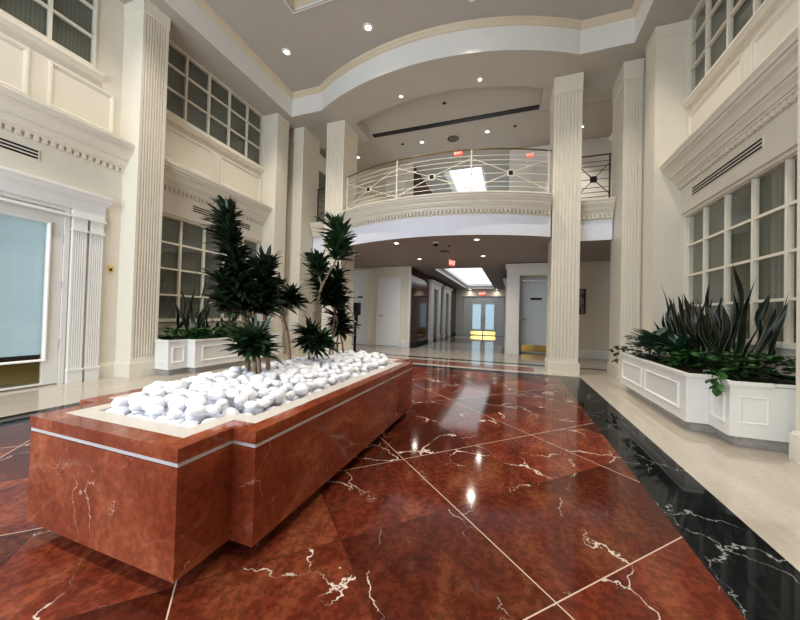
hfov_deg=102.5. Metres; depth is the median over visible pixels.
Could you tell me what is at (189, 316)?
snake plant
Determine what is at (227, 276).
dracaena
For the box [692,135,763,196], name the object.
air vent
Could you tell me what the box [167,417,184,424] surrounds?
pebble
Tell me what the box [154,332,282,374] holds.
planter
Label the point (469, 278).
light
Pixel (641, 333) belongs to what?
aglaonema
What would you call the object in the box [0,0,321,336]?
wall
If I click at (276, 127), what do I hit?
pilaster
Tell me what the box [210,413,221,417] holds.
pebble
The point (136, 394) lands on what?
pebble
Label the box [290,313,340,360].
dracaena
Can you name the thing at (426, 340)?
baseboard
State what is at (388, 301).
door
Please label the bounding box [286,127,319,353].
pilaster
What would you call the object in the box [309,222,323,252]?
side balcony edge
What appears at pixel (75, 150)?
trim
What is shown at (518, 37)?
trim
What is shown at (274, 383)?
pebble
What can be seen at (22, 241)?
shade
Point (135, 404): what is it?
pebble
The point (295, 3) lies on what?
trim
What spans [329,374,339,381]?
pebble
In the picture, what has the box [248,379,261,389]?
pebble
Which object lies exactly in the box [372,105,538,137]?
ceiling vent
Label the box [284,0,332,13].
trim
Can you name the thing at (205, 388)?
pebble
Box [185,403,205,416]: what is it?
pebble
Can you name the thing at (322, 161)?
doorway
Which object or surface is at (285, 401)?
pebble
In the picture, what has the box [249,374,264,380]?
pebble
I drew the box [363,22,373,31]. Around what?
recessed light
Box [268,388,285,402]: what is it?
pebble
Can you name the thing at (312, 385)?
pebble
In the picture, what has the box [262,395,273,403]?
pebble
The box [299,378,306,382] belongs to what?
pebble
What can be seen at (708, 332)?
snake plant
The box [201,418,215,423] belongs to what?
pebble
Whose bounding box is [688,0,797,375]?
wall
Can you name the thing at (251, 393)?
pebble
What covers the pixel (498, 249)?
ceiling
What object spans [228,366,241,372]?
pebble
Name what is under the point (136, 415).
pebble
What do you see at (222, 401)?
pebble
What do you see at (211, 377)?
pebble
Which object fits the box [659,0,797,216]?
trim
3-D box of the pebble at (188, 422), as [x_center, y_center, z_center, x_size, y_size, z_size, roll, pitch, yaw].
[-1.004,0.551,1.532,0.073,0.057,0.058,2,-1,-27]
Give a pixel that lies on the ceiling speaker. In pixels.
(451, 138)
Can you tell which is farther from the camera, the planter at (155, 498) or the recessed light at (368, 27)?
the recessed light at (368, 27)
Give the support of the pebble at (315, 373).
on the pebble
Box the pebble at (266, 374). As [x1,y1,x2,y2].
[264,372,276,379]
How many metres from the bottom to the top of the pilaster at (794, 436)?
6.077 m
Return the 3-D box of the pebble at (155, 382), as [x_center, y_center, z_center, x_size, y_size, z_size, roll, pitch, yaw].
[-1.452,0.464,1.938,0.110,0.077,0.086,1,-1,1]
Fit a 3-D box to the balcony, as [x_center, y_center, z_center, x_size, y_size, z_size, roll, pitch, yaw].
[0.673,-1.965,7.001,4.862,0.820,0.940,1,-1,19]
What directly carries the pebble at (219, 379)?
in the planter at (155, 498)
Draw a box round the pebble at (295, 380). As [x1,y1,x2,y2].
[289,377,299,386]
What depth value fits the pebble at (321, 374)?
2.40 m
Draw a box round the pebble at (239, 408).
[234,404,244,411]
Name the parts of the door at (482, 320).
glass, cornice, glass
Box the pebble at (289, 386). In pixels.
[282,383,292,390]
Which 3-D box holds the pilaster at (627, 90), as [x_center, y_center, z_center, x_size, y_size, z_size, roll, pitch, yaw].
[4.515,-1.722,6.433,0.360,6.077,0.800,1,-1,19]
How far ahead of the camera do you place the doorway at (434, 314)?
14.36 m
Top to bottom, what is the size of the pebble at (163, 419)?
0.069 m
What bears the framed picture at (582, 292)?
attached to the wall at (594, 276)
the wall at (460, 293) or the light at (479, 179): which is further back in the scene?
the wall at (460, 293)
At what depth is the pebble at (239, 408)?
1.74 m
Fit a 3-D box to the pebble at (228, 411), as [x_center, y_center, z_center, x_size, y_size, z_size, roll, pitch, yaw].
[-0.877,0.539,1.659,0.092,0.073,0.072,1,-1,22]
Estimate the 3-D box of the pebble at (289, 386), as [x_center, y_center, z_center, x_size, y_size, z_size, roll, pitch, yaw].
[-0.718,0.490,2.048,0.068,0.047,0.074,2,-1,-1]
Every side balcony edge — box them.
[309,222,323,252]
[580,197,615,240]
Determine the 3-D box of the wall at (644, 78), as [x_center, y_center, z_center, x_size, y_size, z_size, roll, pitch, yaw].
[4.860,-1.716,6.311,0.419,6.080,0.650,1,-1,19]
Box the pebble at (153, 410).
[146,405,163,414]
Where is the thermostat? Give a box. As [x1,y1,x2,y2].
[108,265,112,271]
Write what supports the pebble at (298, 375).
on the pebble
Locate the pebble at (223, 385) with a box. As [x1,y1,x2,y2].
[214,381,231,391]
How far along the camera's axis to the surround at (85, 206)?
4.67 m
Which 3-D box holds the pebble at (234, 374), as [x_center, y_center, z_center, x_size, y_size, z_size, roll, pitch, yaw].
[-1.145,0.448,2.200,0.112,0.065,0.095,1,-1,2]
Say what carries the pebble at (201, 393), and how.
in the planter at (155, 498)
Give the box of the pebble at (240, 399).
[234,394,247,405]
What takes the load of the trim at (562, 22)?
attached to the ceiling at (321, 39)
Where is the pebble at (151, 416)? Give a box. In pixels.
[149,415,165,418]
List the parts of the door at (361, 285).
panel, panel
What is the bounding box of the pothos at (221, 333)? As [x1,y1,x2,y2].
[205,326,235,337]
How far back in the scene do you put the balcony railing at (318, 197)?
9.18 m
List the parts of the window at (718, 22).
frame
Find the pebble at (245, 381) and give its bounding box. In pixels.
[241,379,249,383]
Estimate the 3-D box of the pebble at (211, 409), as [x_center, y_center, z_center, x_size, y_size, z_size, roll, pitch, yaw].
[-0.925,0.492,1.589,0.071,0.050,0.059,2,-1,-19]
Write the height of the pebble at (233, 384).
0.050 m
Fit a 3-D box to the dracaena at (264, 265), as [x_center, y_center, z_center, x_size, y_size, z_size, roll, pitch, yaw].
[-1.018,0.031,2.431,0.417,1.096,0.432,1,-1,42]
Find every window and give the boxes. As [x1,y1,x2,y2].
[0,0,97,68]
[158,215,259,321]
[166,40,263,167]
[685,153,796,349]
[687,0,763,97]
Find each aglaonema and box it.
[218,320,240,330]
[622,329,657,354]
[633,327,683,358]
[652,333,700,360]
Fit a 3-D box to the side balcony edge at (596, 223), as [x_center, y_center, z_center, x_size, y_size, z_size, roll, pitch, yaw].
[4.073,-1.881,6.689,0.660,0.820,0.248,1,-1,19]
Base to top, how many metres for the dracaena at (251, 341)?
0.556 m
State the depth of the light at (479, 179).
12.88 m
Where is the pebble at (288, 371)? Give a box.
[285,369,297,375]
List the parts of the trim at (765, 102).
panel moulding, sill, panel moulding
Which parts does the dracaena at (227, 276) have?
crown, crown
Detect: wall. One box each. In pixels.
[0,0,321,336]
[0,162,120,382]
[282,130,293,352]
[354,164,413,346]
[410,166,455,342]
[455,289,504,335]
[509,136,611,353]
[640,60,645,350]
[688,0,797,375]
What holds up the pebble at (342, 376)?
in the planter at (155, 498)
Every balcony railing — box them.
[317,188,325,221]
[346,148,551,208]
[581,153,611,197]
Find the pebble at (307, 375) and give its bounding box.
[304,373,314,378]
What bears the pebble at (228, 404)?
in the planter at (155, 498)
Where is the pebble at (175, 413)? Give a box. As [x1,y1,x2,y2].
[167,409,182,418]
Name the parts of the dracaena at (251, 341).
crown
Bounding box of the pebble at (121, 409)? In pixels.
[105,406,129,414]
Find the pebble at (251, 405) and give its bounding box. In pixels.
[244,401,257,409]
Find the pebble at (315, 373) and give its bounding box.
[311,371,318,378]
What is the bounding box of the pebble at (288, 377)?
[280,375,291,379]
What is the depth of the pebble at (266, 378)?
2.06 m
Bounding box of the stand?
[353,303,360,352]
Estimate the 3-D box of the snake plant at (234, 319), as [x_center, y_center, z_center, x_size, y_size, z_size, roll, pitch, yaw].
[-3.637,0.301,6.679,0.499,0.564,0.541,1,-1,19]
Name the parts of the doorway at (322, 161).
cornice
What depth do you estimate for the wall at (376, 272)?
11.44 m
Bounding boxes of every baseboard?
[98,361,113,377]
[401,340,608,359]
[410,332,455,346]
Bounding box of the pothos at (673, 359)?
[653,345,725,369]
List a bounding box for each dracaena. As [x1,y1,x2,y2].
[199,194,270,370]
[216,313,285,373]
[239,244,288,369]
[271,272,311,359]
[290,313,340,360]
[300,211,359,354]
[301,270,358,354]
[320,305,360,352]
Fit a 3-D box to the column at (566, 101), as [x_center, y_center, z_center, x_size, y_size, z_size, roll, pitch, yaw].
[3.484,-1.742,6.839,0.565,6.077,0.780,1,-1,19]
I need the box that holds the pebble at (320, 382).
[313,377,326,387]
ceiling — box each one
[119,0,699,148]
[204,0,634,91]
[319,235,611,267]
[320,86,612,192]
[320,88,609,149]
[413,264,506,288]
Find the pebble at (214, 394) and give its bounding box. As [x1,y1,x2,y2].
[207,388,225,401]
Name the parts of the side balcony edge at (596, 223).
cornice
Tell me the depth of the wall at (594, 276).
9.22 m
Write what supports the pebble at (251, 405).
on the pebble
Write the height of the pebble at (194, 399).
0.069 m
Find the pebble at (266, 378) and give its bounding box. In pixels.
[263,377,273,380]
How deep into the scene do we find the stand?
9.17 m
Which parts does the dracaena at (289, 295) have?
crown, crown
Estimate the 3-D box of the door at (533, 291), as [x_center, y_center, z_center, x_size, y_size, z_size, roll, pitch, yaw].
[4.285,0.170,10.220,0.910,2.400,0.112,1,-1,19]
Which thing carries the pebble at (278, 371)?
on the pebble
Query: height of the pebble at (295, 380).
0.063 m
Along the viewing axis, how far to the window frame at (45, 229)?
6.12 m
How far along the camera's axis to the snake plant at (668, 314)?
4.80 m
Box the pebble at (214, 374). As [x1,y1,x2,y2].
[212,373,223,376]
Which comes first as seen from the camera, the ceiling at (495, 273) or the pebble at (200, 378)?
the pebble at (200, 378)
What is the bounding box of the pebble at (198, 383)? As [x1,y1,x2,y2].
[189,382,203,387]
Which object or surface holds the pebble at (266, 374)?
in the planter at (155, 498)
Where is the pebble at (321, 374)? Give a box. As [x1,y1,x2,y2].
[318,372,328,377]
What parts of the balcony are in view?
cornice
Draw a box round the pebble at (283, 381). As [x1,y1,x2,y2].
[281,379,288,385]
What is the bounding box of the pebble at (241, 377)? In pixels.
[237,375,247,383]
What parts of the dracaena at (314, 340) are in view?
crown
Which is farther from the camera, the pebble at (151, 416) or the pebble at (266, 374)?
the pebble at (266, 374)
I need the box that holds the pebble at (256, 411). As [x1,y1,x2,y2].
[243,408,263,415]
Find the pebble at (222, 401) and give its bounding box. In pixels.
[215,398,227,406]
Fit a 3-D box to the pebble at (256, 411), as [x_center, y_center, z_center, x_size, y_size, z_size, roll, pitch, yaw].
[-0.798,0.546,1.739,0.074,0.075,0.100,1,-1,42]
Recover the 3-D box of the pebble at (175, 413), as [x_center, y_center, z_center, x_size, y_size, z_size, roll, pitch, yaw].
[-1.086,0.501,1.543,0.069,0.046,0.053,1,-1,17]
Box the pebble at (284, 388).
[279,386,287,391]
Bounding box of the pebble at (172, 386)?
[163,380,186,393]
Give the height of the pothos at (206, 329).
0.262 m
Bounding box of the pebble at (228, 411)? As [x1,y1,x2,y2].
[221,407,239,415]
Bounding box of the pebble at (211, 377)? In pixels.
[207,375,215,380]
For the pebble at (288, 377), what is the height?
0.047 m
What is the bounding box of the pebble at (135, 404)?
[129,396,150,410]
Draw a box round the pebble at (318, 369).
[317,368,324,372]
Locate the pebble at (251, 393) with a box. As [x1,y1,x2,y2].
[240,388,257,399]
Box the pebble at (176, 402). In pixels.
[168,395,187,410]
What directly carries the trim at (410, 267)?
attached to the wall at (418, 325)
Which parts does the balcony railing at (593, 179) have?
handrail, post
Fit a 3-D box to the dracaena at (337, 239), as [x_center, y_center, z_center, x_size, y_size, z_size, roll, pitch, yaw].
[-0.696,-0.200,3.209,0.639,1.597,0.494,1,-1,19]
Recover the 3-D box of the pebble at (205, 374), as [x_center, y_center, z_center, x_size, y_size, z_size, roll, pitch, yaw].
[-1.329,0.465,2.200,0.113,0.079,0.094,1,-1,10]
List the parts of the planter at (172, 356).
panel moulding, panel moulding, panel moulding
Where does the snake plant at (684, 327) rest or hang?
on the planter at (755, 413)
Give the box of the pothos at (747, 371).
[727,357,795,382]
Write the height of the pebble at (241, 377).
0.065 m
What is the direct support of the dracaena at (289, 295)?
in the planter at (155, 498)
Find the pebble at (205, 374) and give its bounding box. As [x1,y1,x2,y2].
[198,372,213,376]
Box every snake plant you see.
[174,266,209,338]
[209,314,237,336]
[654,284,699,360]
[665,276,738,367]
[684,264,789,377]
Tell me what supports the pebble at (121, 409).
on the planter at (155, 498)
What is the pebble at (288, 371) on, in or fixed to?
in the planter at (155, 498)
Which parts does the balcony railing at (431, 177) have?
post, post, rail, rail, rail, rail, rail, rail, handrail, post, post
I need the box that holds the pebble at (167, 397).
[164,394,176,405]
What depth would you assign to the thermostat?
5.05 m
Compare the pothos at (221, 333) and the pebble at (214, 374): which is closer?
the pebble at (214, 374)
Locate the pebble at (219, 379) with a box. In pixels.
[216,377,227,381]
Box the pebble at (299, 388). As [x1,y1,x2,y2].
[292,383,309,395]
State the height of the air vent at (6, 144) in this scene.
0.150 m
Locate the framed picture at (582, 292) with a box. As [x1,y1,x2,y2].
[579,289,585,313]
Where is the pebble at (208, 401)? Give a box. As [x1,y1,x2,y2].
[206,397,215,404]
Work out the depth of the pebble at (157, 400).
1.62 m
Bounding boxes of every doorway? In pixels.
[318,154,325,221]
[428,280,443,341]
[441,286,452,337]
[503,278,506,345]
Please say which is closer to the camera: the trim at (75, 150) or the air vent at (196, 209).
the trim at (75, 150)
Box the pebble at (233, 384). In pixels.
[230,382,239,387]
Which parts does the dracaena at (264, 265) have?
crown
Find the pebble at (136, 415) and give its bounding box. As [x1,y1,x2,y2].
[132,414,144,417]
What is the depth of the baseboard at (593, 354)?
9.16 m
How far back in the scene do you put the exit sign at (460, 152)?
10.06 m
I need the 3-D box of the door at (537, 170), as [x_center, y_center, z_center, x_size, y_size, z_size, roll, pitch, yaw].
[4.369,-3.483,9.629,1.080,2.590,0.101,1,-1,19]
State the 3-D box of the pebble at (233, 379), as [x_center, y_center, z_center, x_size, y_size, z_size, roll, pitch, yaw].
[-1.044,0.453,2.004,0.081,0.047,0.078,2,-1,-13]
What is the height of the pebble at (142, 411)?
0.057 m
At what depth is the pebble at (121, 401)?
1.67 m
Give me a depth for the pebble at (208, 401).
1.75 m
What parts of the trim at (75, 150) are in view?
panel moulding, sill, cornice, panel moulding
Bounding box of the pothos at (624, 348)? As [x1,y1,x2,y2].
[607,335,667,363]
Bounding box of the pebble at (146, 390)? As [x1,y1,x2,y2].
[142,384,163,394]
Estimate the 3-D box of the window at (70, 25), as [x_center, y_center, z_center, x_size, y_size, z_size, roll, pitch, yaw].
[-5.106,-4.377,3.746,0.110,1.360,2.510,1,-1,19]
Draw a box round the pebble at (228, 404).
[219,402,230,413]
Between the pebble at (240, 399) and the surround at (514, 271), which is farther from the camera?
the surround at (514, 271)
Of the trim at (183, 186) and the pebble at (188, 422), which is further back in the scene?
the trim at (183, 186)
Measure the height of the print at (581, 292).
0.650 m
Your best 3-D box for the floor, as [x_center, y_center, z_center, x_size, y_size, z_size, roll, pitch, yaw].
[0.179,1.290,9.078,11.550,0.112,23.100,1,-1,19]
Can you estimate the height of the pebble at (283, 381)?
0.049 m
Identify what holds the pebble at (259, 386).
on the pebble
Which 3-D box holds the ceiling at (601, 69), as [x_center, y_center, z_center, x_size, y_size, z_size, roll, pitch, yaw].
[-0.765,-4.952,3.255,10.000,0.001,11.200,1,-1,19]
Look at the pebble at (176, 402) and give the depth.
1.60 m
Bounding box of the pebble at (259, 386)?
[255,383,267,390]
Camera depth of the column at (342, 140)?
8.37 m
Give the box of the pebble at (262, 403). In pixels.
[256,399,270,407]
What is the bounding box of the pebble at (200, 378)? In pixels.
[190,375,209,383]
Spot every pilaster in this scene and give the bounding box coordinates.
[113,0,170,377]
[257,113,289,354]
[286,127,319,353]
[607,58,644,378]
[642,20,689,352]
[789,0,799,463]
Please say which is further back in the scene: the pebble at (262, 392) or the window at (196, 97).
the window at (196, 97)
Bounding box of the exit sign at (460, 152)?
[454,149,462,155]
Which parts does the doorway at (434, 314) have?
jamb casing, door, door, cornice, jamb casing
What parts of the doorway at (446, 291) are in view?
jamb casing, door, cornice, jamb casing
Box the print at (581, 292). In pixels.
[579,290,583,312]
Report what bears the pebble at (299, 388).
on the pebble
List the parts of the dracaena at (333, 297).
crown, crown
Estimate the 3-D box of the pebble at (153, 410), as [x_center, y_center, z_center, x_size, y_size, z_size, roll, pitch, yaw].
[-1.210,0.497,1.585,0.075,0.046,0.069,2,-1,-2]
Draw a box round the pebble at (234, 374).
[223,371,241,377]
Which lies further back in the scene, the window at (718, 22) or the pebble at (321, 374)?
the window at (718, 22)
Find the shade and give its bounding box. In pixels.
[0,214,45,356]
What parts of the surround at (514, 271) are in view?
jamb casing, cornice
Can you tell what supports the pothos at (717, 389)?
on the planter at (755, 413)
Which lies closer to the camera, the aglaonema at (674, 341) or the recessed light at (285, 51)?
the aglaonema at (674, 341)
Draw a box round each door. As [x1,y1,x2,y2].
[0,191,70,390]
[352,270,370,344]
[375,277,400,346]
[463,296,504,335]
[519,278,547,352]
[527,151,549,191]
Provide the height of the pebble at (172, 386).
0.085 m
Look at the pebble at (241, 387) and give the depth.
1.82 m
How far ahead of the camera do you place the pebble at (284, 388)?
1.97 m
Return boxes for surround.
[0,165,112,383]
[505,263,547,353]
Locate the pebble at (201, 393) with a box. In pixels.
[194,391,207,397]
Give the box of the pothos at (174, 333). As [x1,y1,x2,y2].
[158,327,190,339]
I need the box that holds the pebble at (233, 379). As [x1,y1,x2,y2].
[226,378,240,382]
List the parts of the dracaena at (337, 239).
crown, crown, crown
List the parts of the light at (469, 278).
light panel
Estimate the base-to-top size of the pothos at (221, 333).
0.257 m
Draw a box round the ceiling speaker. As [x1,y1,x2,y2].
[447,136,458,141]
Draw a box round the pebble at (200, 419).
[185,413,205,423]
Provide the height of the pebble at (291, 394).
0.050 m
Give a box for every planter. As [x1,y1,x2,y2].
[27,357,412,582]
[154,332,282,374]
[619,351,795,451]
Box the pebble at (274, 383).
[269,380,280,386]
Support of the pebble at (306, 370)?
on the pebble
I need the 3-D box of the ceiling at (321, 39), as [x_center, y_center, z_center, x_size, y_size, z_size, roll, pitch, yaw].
[-0.743,-5.529,2.758,7.550,0.001,9.050,1,-1,19]
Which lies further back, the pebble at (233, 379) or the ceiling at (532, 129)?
the ceiling at (532, 129)
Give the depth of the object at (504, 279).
12.37 m
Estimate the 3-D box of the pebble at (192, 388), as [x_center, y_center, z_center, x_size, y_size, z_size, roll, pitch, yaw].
[-1.169,0.451,1.832,0.068,0.038,0.063,2,-1,-18]
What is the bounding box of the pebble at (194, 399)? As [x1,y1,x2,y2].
[185,395,206,406]
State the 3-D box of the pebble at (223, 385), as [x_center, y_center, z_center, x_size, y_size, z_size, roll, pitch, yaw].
[-1.009,0.448,1.829,0.088,0.084,0.106,2,-1,-28]
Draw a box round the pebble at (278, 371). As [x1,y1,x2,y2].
[273,369,284,376]
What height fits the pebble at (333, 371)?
0.063 m
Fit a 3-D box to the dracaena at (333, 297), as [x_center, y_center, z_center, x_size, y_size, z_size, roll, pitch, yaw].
[-0.731,0.082,3.349,0.602,1.034,0.576,1,-1,19]
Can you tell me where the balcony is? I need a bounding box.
[338,191,552,245]
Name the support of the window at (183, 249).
in the wall at (70, 94)
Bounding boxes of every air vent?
[0,136,39,160]
[192,204,249,230]
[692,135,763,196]
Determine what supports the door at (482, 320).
in the wall at (460, 293)
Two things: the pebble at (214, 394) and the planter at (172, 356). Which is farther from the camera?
the planter at (172, 356)
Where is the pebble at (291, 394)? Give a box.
[285,391,295,398]
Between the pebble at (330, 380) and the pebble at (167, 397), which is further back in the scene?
the pebble at (330, 380)
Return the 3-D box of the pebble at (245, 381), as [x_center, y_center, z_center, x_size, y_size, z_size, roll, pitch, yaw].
[-0.954,0.456,2.003,0.066,0.048,0.075,2,-1,-39]
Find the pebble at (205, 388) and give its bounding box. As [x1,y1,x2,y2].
[197,385,212,392]
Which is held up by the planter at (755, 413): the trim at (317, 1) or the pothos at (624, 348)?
the pothos at (624, 348)
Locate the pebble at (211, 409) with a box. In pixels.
[206,404,221,414]
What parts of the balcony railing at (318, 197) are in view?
post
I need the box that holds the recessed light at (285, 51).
[282,48,291,55]
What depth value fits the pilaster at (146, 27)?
5.19 m
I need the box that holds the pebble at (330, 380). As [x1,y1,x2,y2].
[328,377,334,383]
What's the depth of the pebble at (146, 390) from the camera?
1.80 m
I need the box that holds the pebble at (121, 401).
[111,397,131,407]
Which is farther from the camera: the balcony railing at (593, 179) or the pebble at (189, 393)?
the balcony railing at (593, 179)
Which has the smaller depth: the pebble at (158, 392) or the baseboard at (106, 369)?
the pebble at (158, 392)
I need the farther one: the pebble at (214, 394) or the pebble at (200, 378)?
the pebble at (200, 378)
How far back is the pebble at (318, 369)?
2.49 m
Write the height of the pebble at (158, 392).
0.052 m
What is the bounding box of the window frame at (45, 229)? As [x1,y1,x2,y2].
[39,229,45,362]
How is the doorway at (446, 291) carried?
in the wall at (418, 325)
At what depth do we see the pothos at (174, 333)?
5.58 m
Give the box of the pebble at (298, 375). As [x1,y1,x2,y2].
[294,373,304,378]
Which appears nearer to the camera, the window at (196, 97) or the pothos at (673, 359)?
the pothos at (673, 359)
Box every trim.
[0,13,135,198]
[162,112,272,242]
[164,0,652,116]
[193,0,641,98]
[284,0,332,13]
[288,0,316,7]
[407,266,411,346]
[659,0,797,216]
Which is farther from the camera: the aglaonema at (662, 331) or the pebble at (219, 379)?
the aglaonema at (662, 331)
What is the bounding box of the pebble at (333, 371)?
[327,369,336,375]
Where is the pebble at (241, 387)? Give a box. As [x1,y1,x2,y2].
[238,384,253,391]
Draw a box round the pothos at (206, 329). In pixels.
[177,327,218,338]
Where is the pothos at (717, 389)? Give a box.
[698,350,795,396]
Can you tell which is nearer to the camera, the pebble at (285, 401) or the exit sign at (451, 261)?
the pebble at (285, 401)
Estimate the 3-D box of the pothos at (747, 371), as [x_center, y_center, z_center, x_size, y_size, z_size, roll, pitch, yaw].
[3.473,0.560,2.954,0.564,0.245,0.396,1,-1,19]
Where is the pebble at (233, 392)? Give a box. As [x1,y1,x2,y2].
[225,388,239,397]
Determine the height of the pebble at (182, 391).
0.063 m
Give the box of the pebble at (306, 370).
[299,368,310,374]
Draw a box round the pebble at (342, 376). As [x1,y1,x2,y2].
[338,374,345,380]
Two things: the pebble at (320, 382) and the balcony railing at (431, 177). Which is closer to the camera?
the pebble at (320, 382)
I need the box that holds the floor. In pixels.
[0,334,799,619]
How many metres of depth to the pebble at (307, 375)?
2.29 m
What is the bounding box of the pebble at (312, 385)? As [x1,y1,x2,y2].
[307,382,315,389]
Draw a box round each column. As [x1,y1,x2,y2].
[320,120,357,352]
[545,72,583,374]
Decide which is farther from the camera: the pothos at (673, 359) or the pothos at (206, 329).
the pothos at (206, 329)
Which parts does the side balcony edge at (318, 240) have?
cornice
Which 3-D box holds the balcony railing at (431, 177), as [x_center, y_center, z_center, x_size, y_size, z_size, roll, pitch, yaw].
[0.788,-2.866,7.269,4.878,1.095,0.618,1,-1,19]
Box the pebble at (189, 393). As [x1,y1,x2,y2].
[186,391,197,397]
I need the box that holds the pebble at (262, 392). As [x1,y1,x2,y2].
[257,388,269,396]
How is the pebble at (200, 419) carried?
on the planter at (155, 498)
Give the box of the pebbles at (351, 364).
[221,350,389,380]
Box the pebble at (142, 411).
[131,410,145,413]
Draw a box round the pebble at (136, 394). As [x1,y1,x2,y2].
[130,392,145,397]
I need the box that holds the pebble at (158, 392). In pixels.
[150,389,165,397]
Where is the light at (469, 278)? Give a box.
[435,268,494,288]
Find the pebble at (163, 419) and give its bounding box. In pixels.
[155,416,171,423]
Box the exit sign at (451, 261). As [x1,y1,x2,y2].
[449,259,454,266]
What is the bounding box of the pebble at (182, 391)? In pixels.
[173,388,188,397]
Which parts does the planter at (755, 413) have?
panel moulding, panel moulding, panel moulding, panel moulding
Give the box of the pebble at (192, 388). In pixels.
[188,385,200,391]
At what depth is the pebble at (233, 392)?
1.72 m
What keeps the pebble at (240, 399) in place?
in the planter at (155, 498)
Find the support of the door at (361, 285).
in the wall at (376, 272)
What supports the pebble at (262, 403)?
on the pebble at (256, 411)
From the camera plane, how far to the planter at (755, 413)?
3.11 m
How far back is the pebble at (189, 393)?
1.73 m
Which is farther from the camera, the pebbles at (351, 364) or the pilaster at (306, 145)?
the pilaster at (306, 145)
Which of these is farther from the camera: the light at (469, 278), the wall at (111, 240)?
the light at (469, 278)
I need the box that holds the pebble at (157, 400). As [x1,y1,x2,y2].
[141,396,165,410]
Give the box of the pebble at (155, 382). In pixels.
[152,381,166,384]
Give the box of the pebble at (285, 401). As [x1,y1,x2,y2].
[278,400,291,405]
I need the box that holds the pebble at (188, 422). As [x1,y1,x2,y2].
[181,419,198,426]
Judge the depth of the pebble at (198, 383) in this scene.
1.87 m
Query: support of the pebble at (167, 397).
on the pebble
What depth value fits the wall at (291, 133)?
8.77 m
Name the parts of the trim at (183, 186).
panel moulding, sill, cornice, panel moulding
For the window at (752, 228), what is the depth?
3.77 m
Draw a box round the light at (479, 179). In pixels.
[443,167,487,191]
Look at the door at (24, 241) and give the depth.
4.33 m
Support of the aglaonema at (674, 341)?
on the planter at (755, 413)
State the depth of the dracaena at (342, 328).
3.46 m

